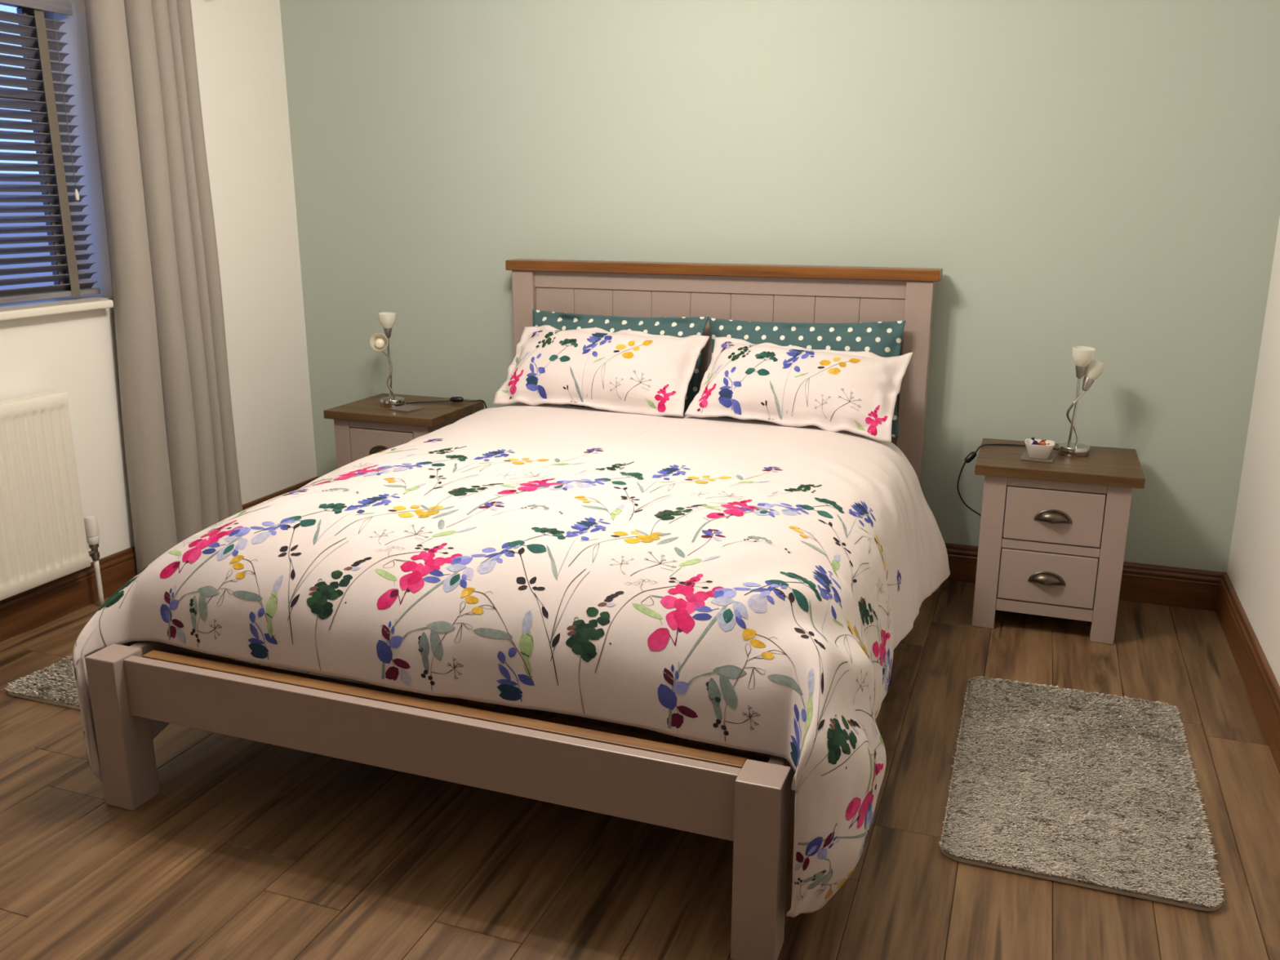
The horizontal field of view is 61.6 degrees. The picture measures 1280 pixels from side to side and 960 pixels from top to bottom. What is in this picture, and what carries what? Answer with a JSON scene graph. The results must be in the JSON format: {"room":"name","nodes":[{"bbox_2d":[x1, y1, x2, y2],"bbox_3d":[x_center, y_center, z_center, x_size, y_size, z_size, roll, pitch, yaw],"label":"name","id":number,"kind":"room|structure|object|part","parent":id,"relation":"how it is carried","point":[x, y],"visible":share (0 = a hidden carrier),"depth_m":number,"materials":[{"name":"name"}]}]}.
{"room":"bedroom","nodes":[
{"label":"bedroom","id":0,"kind":"room"},
{"bbox_2d":[0,0,316,562],"bbox_3d":[-2.475,-0.444,2.431,0.270,2.470,5.000,5,16,20],"label":"wall","id":1,"kind":"structure","parent":0,"point":[239,43],"depth_m":4.24,"materials":[{"name":"white paint"}]},
{"bbox_2d":[0,2,70,289],"bbox_3d":[-2.266,-0.974,3.119,0.065,1.035,1.345,5,16,20],"label":"window","id":2,"kind":"structure","parent":1,"relation":"in","point":[3,6],"depth_m":3.62,"materials":[{"name":"glass"}]},
{"bbox_3d":[-2.102,-1.404,3.474,0.006,0.275,0.280,5,16,20],"label":"pane","id":3,"kind":"part","parent":2,"relation":"part of","materials":[{"name":"clear glass"}]},
{"bbox_3d":[-2.102,-0.933,3.599,0.006,0.600,0.280,5,16,20],"label":"pane","id":4,"kind":"part","parent":2,"relation":"part of","materials":[{"name":"clear glass"}]},
{"bbox_2d":[0,0,100,303],"bbox_3d":[-2.122,-0.989,3.104,0.072,0.993,1.237,5,16,20],"label":"blind","id":5,"kind":"object","parent":2,"relation":"attached to","point":[75,288],"visible":1,"depth_m":3.51,"materials":[{"name":"grey plastic"}]},
{"bbox_3d":[-2.130,-0.520,3.227,0.044,0.020,1.220,5,16,20],"label":"rail","id":6,"kind":"part","parent":5,"relation":"part of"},
{"bbox_3d":[-1.908,-1.254,3.560,0.002,0.560,0.003,5,16,20],"label":"pull cord","id":7,"kind":"part","parent":5,"relation":"part of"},
{"bbox_2d":[0,391,104,607],"bbox_3d":[-2.088,0.203,3.132,0.099,0.763,1.170,5,16,20],"label":"radiator","id":8,"kind":"object","parent":1,"relation":"attached to","point":[45,535],"visible":0.99,"depth_m":3.43,"materials":[{"name":"white metal"}]},
{"bbox_2d":[0,391,66,405],"bbox_3d":[-2.086,-0.151,3.001,0.063,0.013,1.103,5,16,20],"label":"grille","id":9,"kind":"object","parent":8,"relation":"attached to","point":[51,397],"depth_m":3.41,"materials":[{"name":"white metal"}]},
{"bbox_2d":[0,295,113,320],"bbox_3d":[-2.131,-0.471,3.177,0.240,0.028,1.384,5,16,20],"label":"window sill","id":10,"kind":"structure","parent":1,"relation":"attached to","point":[9,311],"depth_m":3.53,"materials":[{"name":"white paint"}]},
{"bbox_2d":[0,477,316,642],"bbox_3d":[-2.343,0.651,2.658,0.022,0.137,4.978,5,16,20],"label":"baseboard","id":11,"kind":"structure","parent":1,"relation":"attached to","point":[28,610],"depth_m":3.66,"materials":[{"name":"brown wood"}]},
{"bbox_3d":[-1.970,-1.557,2.964,0.118,0.068,2.250,5,16,20],"label":"pole","id":12,"kind":"object","parent":1,"relation":"attached to","visible":0},
{"bbox_2d":[84,0,242,573],"bbox_3d":[-1.704,-0.706,3.874,0.126,2.100,0.523,5,16,20],"label":"curtain","id":13,"kind":"object","parent":12,"relation":"hanging from","point":[180,451],"visible":0.9,"depth_m":3.82,"materials":[{"name":"grey fabric"}]},
{"bbox_2d":[0,579,1279,959],"bbox_3d":[-0.607,0.919,2.074,3.819,0.080,5.100,5,16,20],"label":"floor","id":14,"kind":"structure","parent":0,"point":[245,849],"depth_m":2.32,"materials":[{"name":"laminate"}]},
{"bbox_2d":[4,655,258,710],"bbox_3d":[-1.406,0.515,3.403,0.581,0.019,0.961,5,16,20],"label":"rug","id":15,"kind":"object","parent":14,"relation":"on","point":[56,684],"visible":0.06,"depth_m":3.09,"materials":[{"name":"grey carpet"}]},
{"bbox_2d":[323,393,484,468],"bbox_3d":[-0.957,-0.035,4.442,0.494,0.555,0.427,5,16,20],"label":"nightstand","id":16,"kind":"object","parent":14,"relation":"on","point":[363,428],"visible":0.35,"depth_m":4.26,"materials":[{"name":"brown wood"}]},
{"bbox_3d":[-1.184,0.003,4.361,0.070,0.522,0.045,5,16,20],"label":"leg","id":17,"kind":"part","parent":16,"relation":"part of","materials":[{"name":"beige paint"}]},
{"bbox_3d":[-1.026,-0.113,4.228,0.112,0.040,0.028,5,16,20],"label":"cup handle","id":18,"kind":"part","parent":16,"relation":"part of","materials":[{"name":"grey metal"}]},
{"bbox_3d":[-1.014,-0.217,4.234,0.294,0.031,0.032,5,16,20],"label":"rail","id":19,"kind":"part","parent":16,"relation":"part of","materials":[{"name":"beige paint"}]},
{"bbox_3d":[-0.969,-0.147,4.379,0.289,0.171,0.301,5,16,20],"label":"drawer","id":20,"kind":"part","parent":16,"relation":"part of","materials":[{"name":"beige paint"}]},
{"bbox_2d":[369,311,404,407],"bbox_3d":[-1.018,-0.478,4.299,0.097,0.374,0.157,5,16,20],"label":"table lamp","id":21,"kind":"object","parent":16,"relation":"on","point":[378,341],"visible":1,"depth_m":4.29,"materials":[{"name":"silver metal"}]},
{"bbox_3d":[-1.029,-0.546,4.244,0.071,0.072,0.073,-2,15,-7],"label":"lamp shade","id":22,"kind":"part","parent":21,"relation":"part of","materials":[{"name":"beige glass"}]},
{"bbox_3d":[-1.029,-0.543,4.249,0.037,0.038,0.050,-1,15,-6],"label":"bulb","id":23,"kind":"part","parent":21,"relation":"part of","materials":[{"name":"white glass"}]},
{"bbox_3d":[-1.009,-0.635,4.285,0.071,0.063,0.071,5,16,20],"label":"lamp shade","id":24,"kind":"part","parent":21,"relation":"part of","materials":[{"name":"beige glass"}]},
{"bbox_3d":[-1.024,-0.436,4.343,0.057,0.217,0.030,5,16,20],"label":"stem","id":25,"kind":"part","parent":21,"relation":"part of","materials":[{"name":"silver metal"}]},
{"bbox_3d":[-1.011,-0.452,4.340,0.019,0.249,0.015,5,16,20],"label":"stem","id":26,"kind":"part","parent":21,"relation":"part of","materials":[{"name":"silver metal"}]},
{"bbox_2d":[388,404,424,412],"bbox_3d":[-0.933,-0.287,4.295,0.100,0.006,0.100,9,17,31],"label":"coaster","id":27,"kind":"object","parent":16,"relation":"on","point":[406,408],"visible":1,"depth_m":4.28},
{"bbox_3d":[-0.842,0.036,4.239,0.070,0.522,0.045,5,16,20],"label":"leg","id":28,"kind":"part","parent":16,"relation":"part of","materials":[{"name":"beige paint"}]},
{"bbox_2d":[405,396,486,408],"bbox_3d":[-0.794,-0.256,4.447,0.337,0.179,0.035,-3,15,-12],"label":"cable","id":29,"kind":"object","parent":16,"relation":"on","point":[455,399],"visible":0.88,"depth_m":4.43,"materials":[{"name":"black plastic"}]},
{"bbox_2d":[449,396,463,402],"bbox_3d":[-0.756,-0.333,4.433,0.056,0.022,0.022,2,15,6],"label":"switch","id":30,"kind":"object","parent":29,"relation":"attached to","point":[455,399],"depth_m":4.42,"materials":[{"name":"black plastic"}]},
{"bbox_3d":[-0.761,-0.035,4.377,0.016,0.456,0.296,5,16,20],"label":"panel","id":31,"kind":"part","parent":16,"relation":"part of","materials":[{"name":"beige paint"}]},
{"bbox_2d":[84,258,942,959],"bbox_3d":[-0.111,0.013,3.122,1.642,1.138,2.252,5,16,20],"label":"frame","id":32,"kind":"object","parent":14,"relation":"on","point":[748,800],"visible":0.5,"depth_m":2.30,"materials":[{"name":"beige paint"}]},
{"bbox_3d":[-1.199,0.574,2.491,0.084,0.374,0.084,5,16,20],"label":"foot post","id":33,"kind":"part","parent":32,"relation":"part of","materials":[{"name":"beige paint"}]},
{"bbox_3d":[-0.830,0.225,3.448,0.030,0.160,2.074,5,16,20],"label":"rail","id":34,"kind":"part","parent":32,"relation":"part of","materials":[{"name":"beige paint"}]},
{"bbox_3d":[-0.489,0.532,2.207,1.432,0.137,0.028,5,16,20],"label":"foot rail","id":35,"kind":"part","parent":32,"relation":"part of","materials":[{"name":"beige paint"}]},
{"bbox_3d":[-0.447,-0.292,4.349,0.090,1.099,0.074,5,16,20],"label":"head post","id":36,"kind":"part","parent":32,"relation":"part of","materials":[{"name":"beige paint"}]},
{"bbox_3d":[0.261,-0.725,3.962,1.420,0.063,0.037,5,16,20],"label":"rail","id":37,"kind":"part","parent":32,"relation":"part of","materials":[{"name":"beige paint"}]},
{"bbox_3d":[0.263,-0.776,3.954,1.642,0.039,0.105,5,16,20],"label":"cap rail","id":38,"kind":"part","parent":32,"relation":"part of","materials":[{"name":"brown wood"}]},
{"bbox_3d":[0.222,0.709,1.982,0.084,0.374,0.084,5,16,20],"label":"foot post","id":39,"kind":"part","parent":32,"relation":"part of","materials":[{"name":"beige paint"}]},
{"bbox_3d":[0.604,0.362,2.934,0.030,0.160,2.074,5,16,20],"label":"rail","id":40,"kind":"part","parent":32,"relation":"part of","materials":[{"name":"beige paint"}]},
{"bbox_3d":[0.969,-0.157,3.842,0.090,1.099,0.074,5,16,20],"label":"head post","id":41,"kind":"part","parent":32,"relation":"part of","materials":[{"name":"beige paint"}]},
{"bbox_3d":[-0.086,0.125,3.223,1.440,0.241,1.905,5,16,20],"label":"mattress","id":42,"kind":"object","parent":32,"relation":"on","visible":0},
{"bbox_2d":[72,403,950,917],"bbox_3d":[-0.162,0.284,2.953,1.839,0.637,1.796,5,16,20],"label":"duvet","id":43,"kind":"object","parent":42,"relation":"on","point":[753,585],"visible":0.97,"depth_m":2.36,"materials":[{"name":"white fabric"}]},
{"bbox_2d":[493,324,709,417],"bbox_3d":[-0.144,-0.397,3.831,0.737,0.265,0.299,5,16,20],"label":"pillow","id":44,"kind":"object","parent":43,"relation":"on","point":[628,371],"visible":1,"depth_m":3.75,"materials":[{"name":"white fabric"}]},
{"bbox_2d":[684,337,912,443],"bbox_3d":[0.527,-0.312,3.579,0.698,0.271,0.286,6,16,22],"label":"pillow","id":45,"kind":"object","parent":43,"relation":"on","point":[856,393],"visible":1,"depth_m":3.50,"materials":[{"name":"white fabric"}]},
{"bbox_2d":[532,309,709,414],"bbox_3d":[-0.099,-0.426,4.043,0.710,0.395,0.152,5,16,20],"label":"pillow","id":46,"kind":"object","parent":42,"relation":"on","point":[677,326],"visible":0.17,"depth_m":3.99,"materials":[{"name":"teal fabric"}]},
{"bbox_2d":[708,318,906,437],"bbox_3d":[0.570,-0.367,3.796,0.710,0.412,0.153,5,16,20],"label":"pillow","id":47,"kind":"object","parent":42,"relation":"on","point":[882,339],"visible":0.27,"depth_m":3.73,"materials":[{"name":"teal fabric"}]},
{"bbox_2d":[971,438,1145,644],"bbox_3d":[1.368,0.193,3.586,0.494,0.555,0.427,5,16,20],"label":"nightstand","id":48,"kind":"object","parent":14,"relation":"on","point":[1052,540],"visible":1,"depth_m":3.41,"materials":[{"name":"brown wood"}]},
{"bbox_3d":[1.141,0.231,3.505,0.070,0.522,0.045,5,16,20],"label":"leg","id":49,"kind":"part","parent":48,"relation":"part of","materials":[{"name":"beige paint"}]},
{"bbox_3d":[1.260,0.150,3.814,0.070,0.522,0.045,5,16,20],"label":"leg","id":50,"kind":"part","parent":48,"relation":"part of","materials":[{"name":"beige paint"}]},
{"bbox_2d":[1019,451,1056,462],"bbox_3d":[1.297,-0.074,3.497,0.100,0.006,0.100,7,16,25],"label":"coaster","id":51,"kind":"object","parent":48,"relation":"on","point":[1024,456],"visible":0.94,"depth_m":3.47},
{"bbox_2d":[1025,438,1054,459],"bbox_3d":[1.293,-0.098,3.476,0.091,0.050,0.091,5,16,20],"label":"bowl","id":52,"kind":"object","parent":51,"relation":"on","point":[1034,451],"visible":0.95,"depth_m":3.45,"materials":[{"name":"white ceramic"}]},
{"bbox_2d":[1031,437,1039,444],"bbox_3d":[1.277,-0.116,3.462,0.019,0.040,0.033,-12,19,-38],"label":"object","id":53,"kind":"object","parent":52,"relation":"in","point":[1034,442],"visible":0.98,"depth_m":3.46,"materials":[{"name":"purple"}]},
{"bbox_2d":[1038,441,1050,445],"bbox_3d":[1.297,-0.115,3.459,0.047,0.018,0.019,10,18,34],"label":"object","id":54,"kind":"object","parent":52,"relation":"in","point":[1043,443],"visible":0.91,"depth_m":3.45,"materials":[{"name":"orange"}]},
{"bbox_3d":[1.311,0.417,3.485,0.294,0.040,0.032,5,16,20],"label":"rail","id":55,"kind":"part","parent":48,"relation":"part of","materials":[{"name":"beige paint"}]},
{"bbox_3d":[1.299,0.315,3.424,0.112,0.040,0.028,5,16,20],"label":"cup handle","id":56,"kind":"part","parent":48,"relation":"part of","materials":[{"name":"grey metal"}]},
{"bbox_3d":[1.356,0.281,3.575,0.289,0.168,0.301,5,16,20],"label":"drawer","id":57,"kind":"part","parent":48,"relation":"part of","materials":[{"name":"beige paint"}]},
{"bbox_3d":[1.311,0.213,3.431,0.294,0.030,0.032,5,16,20],"label":"rail","id":58,"kind":"part","parent":48,"relation":"part of","materials":[{"name":"beige paint"}]},
{"bbox_3d":[1.299,0.115,3.372,0.112,0.040,0.028,5,16,20],"label":"cup handle","id":59,"kind":"part","parent":48,"relation":"part of","materials":[{"name":"grey metal"}]},
{"bbox_3d":[1.356,0.081,3.523,0.289,0.171,0.301,5,16,20],"label":"drawer","id":60,"kind":"part","parent":48,"relation":"part of","materials":[{"name":"beige paint"}]},
{"bbox_3d":[1.311,0.011,3.378,0.294,0.031,0.032,5,16,20],"label":"rail","id":61,"kind":"part","parent":48,"relation":"part of","materials":[{"name":"beige paint"}]},
{"bbox_2d":[1057,346,1106,457],"bbox_3d":[1.450,-0.261,3.522,0.134,0.354,0.097,-11,19,-37],"label":"table lamp","id":62,"kind":"object","parent":48,"relation":"on","point":[1091,369],"visible":1,"depth_m":3.49,"materials":[{"name":"silver metal"}]},
{"bbox_2d":[956,444,1057,516],"bbox_3d":[1.262,0.053,3.671,0.258,0.346,0.256,-14,20,-42],"label":"cable","id":63,"kind":"object","parent":62,"relation":"attached to","point":[971,455],"visible":0.78,"depth_m":3.66,"materials":[{"name":"black plastic"}]},
{"bbox_2d":[964,451,976,462],"bbox_3d":[1.120,-0.077,3.638,0.040,0.040,0.023,-4,15,-13],"label":"switch","id":64,"kind":"object","parent":63,"relation":"attached to","point":[972,455],"depth_m":3.63,"materials":[{"name":"black plastic"}]},
{"bbox_3d":[1.424,-0.223,3.522,0.019,0.227,0.017,5,16,20],"label":"stem","id":65,"kind":"part","parent":62,"relation":"part of","materials":[{"name":"silver metal"}]},
{"bbox_3d":[1.427,-0.205,3.532,0.050,0.188,0.034,-5,16,-18],"label":"stem","id":66,"kind":"part","parent":62,"relation":"part of","materials":[{"name":"silver metal"}]},
{"bbox_3d":[1.433,-0.397,3.472,0.071,0.065,0.071,5,16,20],"label":"lamp shade","id":67,"kind":"part","parent":62,"relation":"part of","materials":[{"name":"beige glass"}]},
{"bbox_3d":[1.483,-0.360,3.507,0.072,0.076,0.072,5,16,20],"label":"lamp shade","id":68,"kind":"part","parent":62,"relation":"part of","materials":[{"name":"beige glass"}]},
{"bbox_3d":[1.483,0.264,3.382,0.070,0.522,0.045,5,16,20],"label":"leg","id":69,"kind":"part","parent":48,"relation":"part of","materials":[{"name":"beige paint"}]},
{"bbox_2d":[937,675,1225,911],"bbox_3d":[1.068,0.717,2.646,0.574,0.019,0.968,5,16,20],"label":"rug","id":70,"kind":"object","parent":14,"relation":"on","point":[1096,791],"visible":1,"depth_m":2.53,"materials":[{"name":"grey carpet"}]},
{"bbox_2d":[280,0,1279,572],"bbox_3d":[0.299,-0.936,4.105,4.319,2.570,0.200,5,16,20],"label":"wall","id":71,"kind":"structure","parent":0,"point":[1103,175],"depth_m":3.78,"materials":[{"name":"green paint"}]},
{"bbox_2d":[315,475,1226,611],"bbox_3d":[0.259,0.218,4.302,3.718,0.137,0.022,5,16,20],"label":"baseboard","id":72,"kind":"structure","parent":71,"relation":"attached to","point":[1172,586],"depth_m":3.74,"materials":[{"name":"brown wood"}]},
{"bbox_2d":[1226,217,1279,686],"bbox_3d":[1.196,-0.114,0.999,0.200,2.570,5.200,5,16,20],"label":"wall","id":73,"kind":"structure","parent":0,"point":[1253,571],"depth_m":3.27,"materials":[{"name":"white paint"}]},
{"bbox_2d":[1215,573,1279,773],"bbox_3d":[1.122,0.982,1.415,0.022,0.137,4.978,5,16,20],"label":"baseboard","id":74,"kind":"structure","parent":73,"relation":"attached to","point":[1262,686],"depth_m":3.07,"materials":[{"name":"brown wood"}]}
]}

